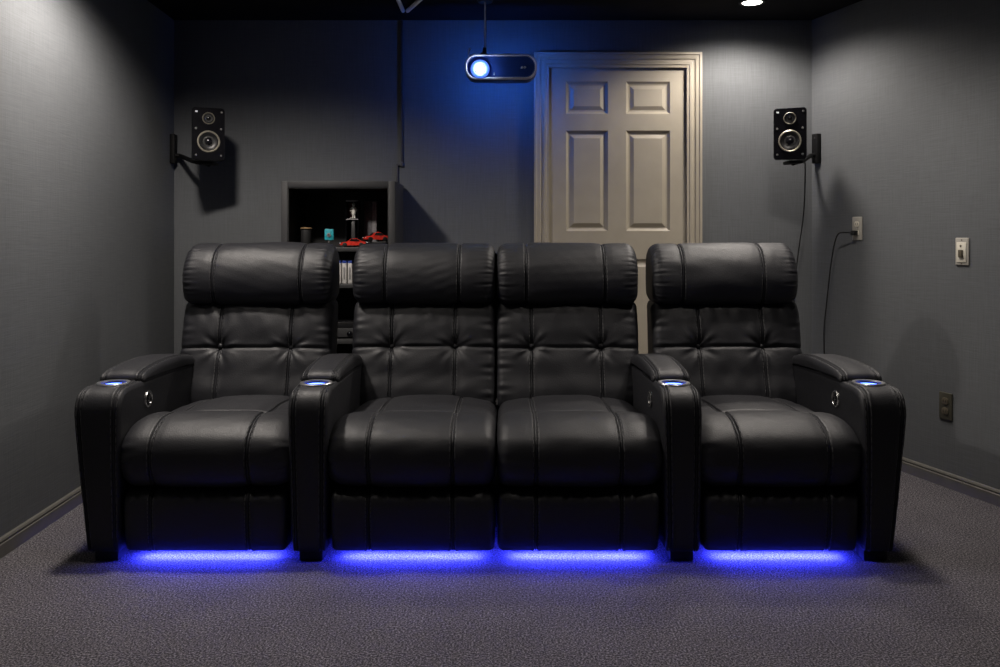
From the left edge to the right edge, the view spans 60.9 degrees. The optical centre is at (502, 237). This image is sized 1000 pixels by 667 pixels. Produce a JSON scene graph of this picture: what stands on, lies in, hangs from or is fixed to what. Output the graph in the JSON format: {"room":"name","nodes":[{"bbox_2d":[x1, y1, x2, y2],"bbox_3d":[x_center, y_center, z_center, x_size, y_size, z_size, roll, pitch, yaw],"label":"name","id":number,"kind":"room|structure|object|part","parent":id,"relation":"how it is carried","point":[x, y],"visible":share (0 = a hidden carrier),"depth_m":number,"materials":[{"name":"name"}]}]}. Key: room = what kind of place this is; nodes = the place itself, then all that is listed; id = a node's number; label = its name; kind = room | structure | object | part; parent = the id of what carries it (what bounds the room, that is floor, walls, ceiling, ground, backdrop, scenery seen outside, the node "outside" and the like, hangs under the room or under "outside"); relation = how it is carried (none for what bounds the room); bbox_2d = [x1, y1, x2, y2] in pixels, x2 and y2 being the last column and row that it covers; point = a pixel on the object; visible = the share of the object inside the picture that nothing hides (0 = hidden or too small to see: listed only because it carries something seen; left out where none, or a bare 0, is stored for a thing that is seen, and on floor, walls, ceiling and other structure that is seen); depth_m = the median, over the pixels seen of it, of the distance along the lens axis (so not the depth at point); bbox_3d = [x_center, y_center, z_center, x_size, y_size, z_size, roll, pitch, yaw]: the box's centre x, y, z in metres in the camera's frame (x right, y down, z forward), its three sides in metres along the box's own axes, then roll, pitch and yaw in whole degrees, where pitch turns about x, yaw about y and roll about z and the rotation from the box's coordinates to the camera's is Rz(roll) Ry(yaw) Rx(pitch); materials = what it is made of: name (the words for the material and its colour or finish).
{"room":"home theater","nodes":[
{"label":"home theater","id":0,"kind":"room"},
{"bbox_2d":[0,0,173,536],"bbox_3d":[-1.742,-0.049,1.790,0.120,2.290,5.990,0,0,-2],"label":"wall","id":1,"kind":"structure","parent":0,"point":[87,86],"depth_m":3.44,"materials":[{"name":"grey paint"}]},
{"bbox_2d":[0,486,82,558],"bbox_3d":[-1.673,1.063,1.730,0.014,0.066,5.866,0,0,-2],"label":"baseboard","id":2,"kind":"structure","parent":1,"relation":"attached to","point":[22,533],"depth_m":3.17,"materials":[{"name":"paint"}]},
{"bbox_2d":[170,134,218,166],"bbox_3d":[-1.626,-0.464,4.489,0.116,0.195,0.453,0,0,-43],"label":"bracket","id":3,"kind":"object","parent":1,"relation":"attached to","point":[174,155],"visible":1,"depth_m":4.59,"materials":[{"name":"black metal"}]},
{"bbox_3d":[-1.788,-0.483,4.612,0.026,0.157,0.048,0,0,-2],"label":"wall plate","id":4,"kind":"part","parent":3,"relation":"part of","materials":[{"name":"black metal"}]},
{"bbox_3d":[-1.642,-0.414,4.499,0.376,0.094,0.042,0,0,43],"label":"arm","id":5,"kind":"part","parent":3,"relation":"part of","materials":[{"name":"black metal"}]},
{"bbox_2d":[191,107,224,160],"bbox_3d":[-1.513,-0.524,4.351,0.158,0.268,0.162,0,0,-24],"label":"speaker","id":6,"kind":"object","parent":3,"relation":"on","point":[207,124],"visible":1,"depth_m":4.29},
{"bbox_2d":[199,161,218,165],"bbox_3d":[-1.511,-0.382,4.367,0.070,0.016,0.100,0,0,0],"label":"shelf","id":7,"kind":"object","parent":3,"relation":"attached to","point":[205,163],"depth_m":4.33,"materials":[{"name":"black metal"}]},
{"bbox_2d":[174,20,811,353],"bbox_3d":[-0.055,-0.049,4.720,3.496,2.290,0.120,0,0,0],"label":"wall","id":8,"kind":"structure","parent":0,"point":[301,100],"depth_m":4.66,"materials":[{"name":"grey paint"}]},
{"bbox_2d":[396,20,403,182],"bbox_3d":[-0.565,-0.744,4.652,0.040,0.900,0.017,0,0,0],"label":"cable raceway","id":9,"kind":"object","parent":8,"relation":"attached to","point":[401,164],"visible":0.88,"depth_m":4.65,"materials":[{"name":"grey plastic"}]},
{"bbox_2d":[549,68,685,353],"bbox_3d":[0.628,0.077,4.689,0.756,2.021,0.036,0,0,0],"label":"door","id":10,"kind":"structure","parent":8,"relation":"in","point":[617,136],"depth_m":4.67,"materials":[{"name":"beige paint"}]},
{"bbox_2d":[534,52,701,242],"bbox_3d":[0.628,0.042,4.705,0.916,2.109,0.149,0,0,0],"label":"trim","id":11,"kind":"structure","parent":8,"relation":"attached to","point":[692,61],"depth_m":4.64,"materials":[{"name":"beige paint"}]},
{"bbox_2d":[0,471,999,666],"bbox_3d":[0.786,1.121,1.740,5.418,0.050,6.080,0,0,0],"label":"floor","id":12,"kind":"structure","parent":0,"point":[934,601],"depth_m":2.55,"materials":[{"name":"grey carpet"}]},
{"bbox_2d":[281,181,402,353],"bbox_3d":[-0.831,0.405,4.460,0.574,1.383,0.360,0,0,0],"label":"media cabinet","id":13,"kind":"object","parent":12,"relation":"on","point":[320,206],"visible":0.3,"depth_m":4.60,"materials":[{"name":"black wood"}]},
{"bbox_2d":[300,227,311,243],"bbox_3d":[-1.023,-0.004,4.420,0.059,0.101,0.059,0,0,0],"label":"canister","id":14,"kind":"object","parent":13,"relation":"on","point":[306,235],"visible":0.75,"depth_m":4.40,"materials":[{"name":"black metal"}]},
{"bbox_2d":[325,229,333,242],"bbox_3d":[-0.891,0.000,4.360,0.046,0.092,0.028,0,0,0],"label":"box","id":15,"kind":"object","parent":13,"relation":"on","point":[329,233],"visible":0.75,"depth_m":4.35,"materials":[{"name":"teal metal"}]},
{"bbox_2d":[339,260,342,282],"bbox_3d":[-0.838,0.173,4.400,0.021,0.117,0.121,0,0,0],"label":"case","id":16,"kind":"object","parent":13,"relation":"on","point":[340,263],"visible":0.3,"depth_m":4.34,"materials":[{"name":"white plastic"}]},
{"bbox_2d":[342,260,347,282],"bbox_3d":[-0.810,0.173,4.400,0.021,0.117,0.121,0,0,0],"label":"case","id":17,"kind":"object","parent":13,"relation":"on","point":[344,262],"visible":0.8,"depth_m":4.34,"materials":[{"name":"white plastic"}]},
{"bbox_2d":[337,337,352,343],"bbox_3d":[-0.831,0.525,4.456,0.498,0.022,0.328,0,0,0],"label":"shelf","id":18,"kind":"object","parent":13,"relation":"attached to","point":[340,340],"depth_m":4.29,"materials":[{"name":"grey wood"}]},
{"bbox_2d":[337,318,353,336],"bbox_3d":[-0.841,0.471,4.444,0.280,0.086,0.251,0,0,0],"label":"stereo receiver","id":19,"kind":"object","parent":13,"relation":"on","point":[345,325],"visible":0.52,"depth_m":4.34,"materials":[{"name":"black plastic"}]},
{"bbox_3d":[-0.841,0.483,4.338,0.278,0.045,0.005,0,0,0],"label":"panel","id":20,"kind":"part","parent":19,"relation":"part of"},
{"bbox_2d":[339,283,352,287],"bbox_3d":[-0.831,0.243,4.456,0.498,0.022,0.328,0,0,0],"label":"shelf","id":21,"kind":"object","parent":13,"relation":"attached to","point":[342,285],"depth_m":4.29,"materials":[{"name":"grey wood"}]},
{"bbox_2d":[336,247,358,251],"bbox_3d":[-0.831,0.057,4.456,0.498,0.022,0.328,0,0,0],"label":"shelf","id":22,"kind":"object","parent":13,"relation":"attached to","point":[340,249],"depth_m":4.29,"materials":[{"name":"grey wood"}]},
{"bbox_2d":[348,260,353,282],"bbox_3d":[-0.782,0.173,4.400,0.021,0.117,0.121,0,0,0],"label":"case","id":23,"kind":"object","parent":13,"relation":"on","point":[350,262],"visible":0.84,"depth_m":4.34,"materials":[{"name":"white plastic"}]},
{"bbox_2d":[346,219,359,246],"bbox_3d":[-0.783,-0.026,4.439,0.064,0.146,0.061,0,0,0],"label":"display case","id":24,"kind":"object","parent":13,"relation":"on","point":[352,225],"visible":0.8,"depth_m":4.45,"materials":[{"name":"clear glass"}]},
{"bbox_2d":[346,200,359,218],"bbox_3d":[-0.783,-0.148,4.439,0.064,0.097,0.061,0,0,0],"label":"display case","id":25,"kind":"object","parent":24,"relation":"on","point":[352,206],"visible":0.98,"depth_m":4.44,"materials":[{"name":"clear glass"}]},
{"bbox_2d":[340,238,365,246],"bbox_3d":[-0.769,0.023,4.365,0.135,0.046,0.059,0,0,-7],"label":"model car","id":26,"kind":"object","parent":13,"relation":"on","point":[354,241],"visible":0.93,"depth_m":4.34,"materials":[{"name":"red paint"}]},
{"bbox_2d":[364,201,377,240],"bbox_3d":[-0.703,-0.074,4.530,0.066,0.241,0.061,0,0,0],"label":"storage box","id":27,"kind":"object","parent":13,"relation":"on","point":[370,207],"visible":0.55,"depth_m":4.50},
{"bbox_2d":[365,241,387,243],"bbox_3d":[-0.663,0.032,4.430,0.124,0.028,0.080,0,0,0],"label":"display riser","id":28,"kind":"object","parent":13,"relation":"on","point":[367,242],"visible":0.47,"depth_m":4.39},
{"bbox_2d":[362,232,387,240],"bbox_3d":[-0.663,-0.007,4.430,0.130,0.050,0.061,0,0,-29],"label":"model car","id":29,"kind":"object","parent":28,"relation":"on","point":[379,236],"visible":1,"depth_m":4.41,"materials":[{"name":"red paint"}]},
{"bbox_3d":[-0.663,0.021,4.430,0.116,0.006,0.072,0,0,0],"label":"plate","id":30,"kind":"part","parent":28,"relation":"part of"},
{"bbox_2d":[74,242,905,559],"bbox_3d":[-0.043,0.557,3.324,2.812,1.079,0.982,0,0,0],"label":"reclining sofa","id":31,"kind":"object","parent":12,"relation":"on","point":[480,390],"visible":1,"depth_m":2.93,"materials":[{"name":"black leather"}]},
{"bbox_3d":[-1.366,0.786,3.233,0.161,0.558,0.776,0,0,0],"label":"armrest","id":32,"kind":"part","parent":31,"relation":"part of","materials":[{"name":"black leather"}]},
{"bbox_2d":[120,395,289,487],"bbox_3d":[-1.005,0.734,3.228,0.632,0.235,0.788,0,0,0],"label":"seat cushion","id":33,"kind":"object","parent":31,"relation":"on","point":[169,441],"depth_m":2.86,"materials":[{"name":"black leather"}]},
{"bbox_3d":[-1.042,0.501,3.627,0.636,0.488,0.291,0,0,0],"label":"backrest","id":34,"kind":"part","parent":31,"relation":"part of","materials":[{"name":"black leather"}]},
{"bbox_3d":[-0.656,0.785,3.233,0.138,0.557,0.776,0,0,0],"label":"armrest","id":35,"kind":"part","parent":31,"relation":"part of","materials":[{"name":"black leather"}]},
{"bbox_2d":[328,395,496,486],"bbox_3d":[-0.324,0.736,3.228,0.598,0.232,0.789,0,0,0],"label":"seat cushion","id":36,"kind":"object","parent":31,"relation":"on","point":[374,440],"depth_m":2.87,"materials":[{"name":"black leather"}]},
{"bbox_3d":[-0.335,0.501,3.625,0.604,0.486,0.290,0,0,0],"label":"backrest","id":37,"kind":"part","parent":31,"relation":"part of","materials":[{"name":"black leather"}]},
{"bbox_3d":[-0.040,0.911,3.340,2.640,0.230,0.680,0,0,0],"label":"frame","id":38,"kind":"part","parent":31,"relation":"part of","materials":[{"name":"black leather"}]},
{"bbox_3d":[0.274,0.501,3.627,0.601,0.487,0.294,0,0,0],"label":"backrest","id":39,"kind":"part","parent":31,"relation":"part of","materials":[{"name":"black leather"}]},
{"bbox_2d":[497,395,662,486],"bbox_3d":[0.275,0.735,3.227,0.590,0.232,0.788,0,0,0],"label":"seat cushion","id":40,"kind":"object","parent":31,"relation":"on","point":[543,440],"depth_m":2.87,"materials":[{"name":"black leather"}]},
{"bbox_3d":[0.602,0.786,3.233,0.137,0.558,0.776,0,0,0],"label":"armrest","id":41,"kind":"part","parent":31,"relation":"part of","materials":[{"name":"black leather"}]},
{"bbox_3d":[0.947,0.501,3.626,0.630,0.486,0.292,0,0,0],"label":"backrest","id":42,"kind":"part","parent":31,"relation":"part of","materials":[{"name":"black leather"}]},
{"bbox_2d":[700,395,861,486],"bbox_3d":[0.938,0.734,3.229,0.606,0.232,0.788,0,0,0],"label":"seat cushion","id":43,"kind":"object","parent":31,"relation":"on","point":[746,440],"depth_m":2.86,"materials":[{"name":"black leather"}]},
{"bbox_3d":[1.282,0.786,3.233,0.155,0.557,0.776,0,0,0],"label":"armrest","id":44,"kind":"part","parent":31,"relation":"part of","materials":[{"name":"black leather"}]},
{"bbox_2d":[148,0,861,19],"bbox_3d":[0.786,-1.244,1.740,5.418,0.100,6.080,0,0,0],"label":"ceiling","id":45,"kind":"structure","parent":0,"point":[175,9],"depth_m":4.42,"materials":[{"name":"black paint"}]},
{"bbox_2d":[396,0,404,12],"bbox_3d":[-0.520,-1.183,4.090,0.021,0.022,0.680,0,0,0],"label":"rail","id":46,"kind":"object","parent":45,"relation":"attached to","point":[399,2],"visible":1,"depth_m":4.31,"materials":[{"name":"black plastic"}]},
{"bbox_2d":[406,0,421,12],"bbox_3d":[-0.370,-1.183,4.115,0.021,0.022,0.682,0,0,-22],"label":"rail","id":47,"kind":"object","parent":45,"relation":"attached to","point":[416,2],"visible":1,"depth_m":4.31,"materials":[{"name":"black plastic"}]},
{"bbox_2d":[465,0,536,82],"bbox_3d":[-0.010,-0.989,4.250,0.357,0.410,0.163,0,0,0],"label":"projector","id":48,"kind":"object","parent":45,"relation":"hanging from","point":[483,67],"visible":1,"depth_m":4.20,"materials":[{"name":"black plastic"}]},
{"bbox_3d":[-0.090,-1.062,4.265,0.007,0.245,0.007,0,0,-45],"label":"ceiling rod","id":49,"kind":"part","parent":48,"relation":"part of","materials":[{"name":"black metal"}]},
{"bbox_3d":[-0.010,-0.847,4.207,0.335,0.104,0.009,0,0,0],"label":"glass","id":50,"kind":"part","parent":48,"relation":"part of","materials":[{"name":"glass"}]},
{"bbox_2d":[739,0,765,5],"bbox_3d":[1.260,-1.191,4.300,0.132,0.006,0.132,0,0,0],"label":"recessed light","id":51,"kind":"object","parent":45,"relation":"in","point":[743,2],"visible":1,"depth_m":4.29,"materials":[{"name":"white plastic"}]},
{"bbox_2d":[742,0,761,4],"bbox_3d":[1.260,-1.192,4.300,0.100,0.003,0.100,0,0,0],"label":"diffuser","id":52,"kind":"object","parent":51,"relation":"attached to","point":[744,2],"depth_m":4.30,"materials":[{"name":"white"}]},
{"bbox_2d":[812,0,999,489],"bbox_3d":[2.583,-0.049,1.770,0.148,2.290,6.212,0,0,-16],"label":"wall","id":53,"kind":"structure","parent":0,"point":[906,93],"depth_m":3.91,"materials":[{"name":"grey paint"}]},
{"bbox_2d":[783,133,820,165],"bbox_3d":[1.570,-0.468,4.478,0.112,0.192,0.395,0,0,36],"label":"bracket","id":54,"kind":"object","parent":53,"relation":"attached to","point":[815,155],"visible":0.95,"depth_m":4.58,"materials":[{"name":"black metal"}]},
{"bbox_2d":[773,107,806,159],"bbox_3d":[1.474,-0.526,4.351,0.160,0.262,0.162,0,0,23],"label":"speaker","id":55,"kind":"object","parent":54,"relation":"on","point":[789,124],"visible":1,"depth_m":4.29},
{"bbox_2d":[783,160,802,164],"bbox_3d":[1.488,-0.387,4.367,0.070,0.016,0.100,0,0,0],"label":"shelf","id":56,"kind":"object","parent":54,"relation":"attached to","point":[791,162],"depth_m":4.33,"materials":[{"name":"black metal"}]},
{"bbox_2d":[793,162,805,301],"bbox_3d":[1.548,0.329,4.507,0.113,1.543,0.125,0,0,45],"label":"cable","id":57,"kind":"object","parent":54,"relation":"hanging from","point":[805,162],"visible":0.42,"depth_m":4.53,"materials":[{"name":"black rubber"}]},
{"bbox_3d":[1.585,-0.416,4.489,0.038,0.088,0.316,0,0,40],"label":"arm","id":58,"kind":"part","parent":54,"relation":"part of","materials":[{"name":"black metal"}]},
{"bbox_3d":[1.696,-0.483,4.601,0.026,0.160,0.048,0,0,-16],"label":"wall plate","id":59,"kind":"part","parent":54,"relation":"part of","materials":[{"name":"black metal"}]},
{"bbox_2d":[823,230,857,353],"bbox_3d":[1.720,0.528,4.401,0.070,1.132,0.263,0,0,-16],"label":"cord","id":60,"kind":"object","parent":53,"relation":"attached to","point":[852,232],"visible":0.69,"depth_m":4.46,"materials":[{"name":"black rubber"}]},
{"bbox_2d":[852,217,862,239],"bbox_3d":[1.791,-0.048,4.299,0.010,0.118,0.072,0,0,-16],"label":"wall outlet","id":61,"kind":"object","parent":53,"relation":"attached to","point":[857,222],"visible":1,"depth_m":4.29,"materials":[{"name":"beige plastic"}]},
{"bbox_2d":[939,391,952,420],"bbox_3d":[1.950,0.741,3.745,0.011,0.120,0.074,0,0,-16],"label":"wall outlet","id":62,"kind":"object","parent":53,"relation":"attached to","point":[945,399],"visible":1,"depth_m":3.74,"materials":[{"name":"beige plastic"}]},
{"bbox_2d":[942,397,947,404],"bbox_3d":[1.948,0.719,3.745,0.005,0.030,0.036,0,0,-16],"label":"socket","id":63,"kind":"object","parent":62,"relation":"attached to","point":[944,399],"depth_m":3.74,"materials":[{"name":"beige plastic"}]},
{"bbox_2d":[942,407,947,414],"bbox_3d":[1.948,0.763,3.745,0.005,0.030,0.036,0,0,-16],"label":"socket","id":64,"kind":"object","parent":62,"relation":"attached to","point":[944,409],"depth_m":3.74,"materials":[{"name":"plastic"}]},
{"bbox_2d":[901,457,999,506],"bbox_3d":[2.527,1.063,1.728,0.014,0.066,6.097,0,0,-16],"label":"baseboard","id":65,"kind":"structure","parent":53,"relation":"attached to","point":[985,493],"depth_m":3.70,"materials":[{"name":"paint"}]},
{"bbox_2d":[955,238,968,264],"bbox_3d":[1.971,0.058,3.656,0.020,0.118,0.072,0,0,-16],"label":"light switch","id":66,"kind":"object","parent":53,"relation":"attached to","point":[961,244],"visible":1,"depth_m":3.65,"materials":[{"name":"beige plastic"}]}
]}

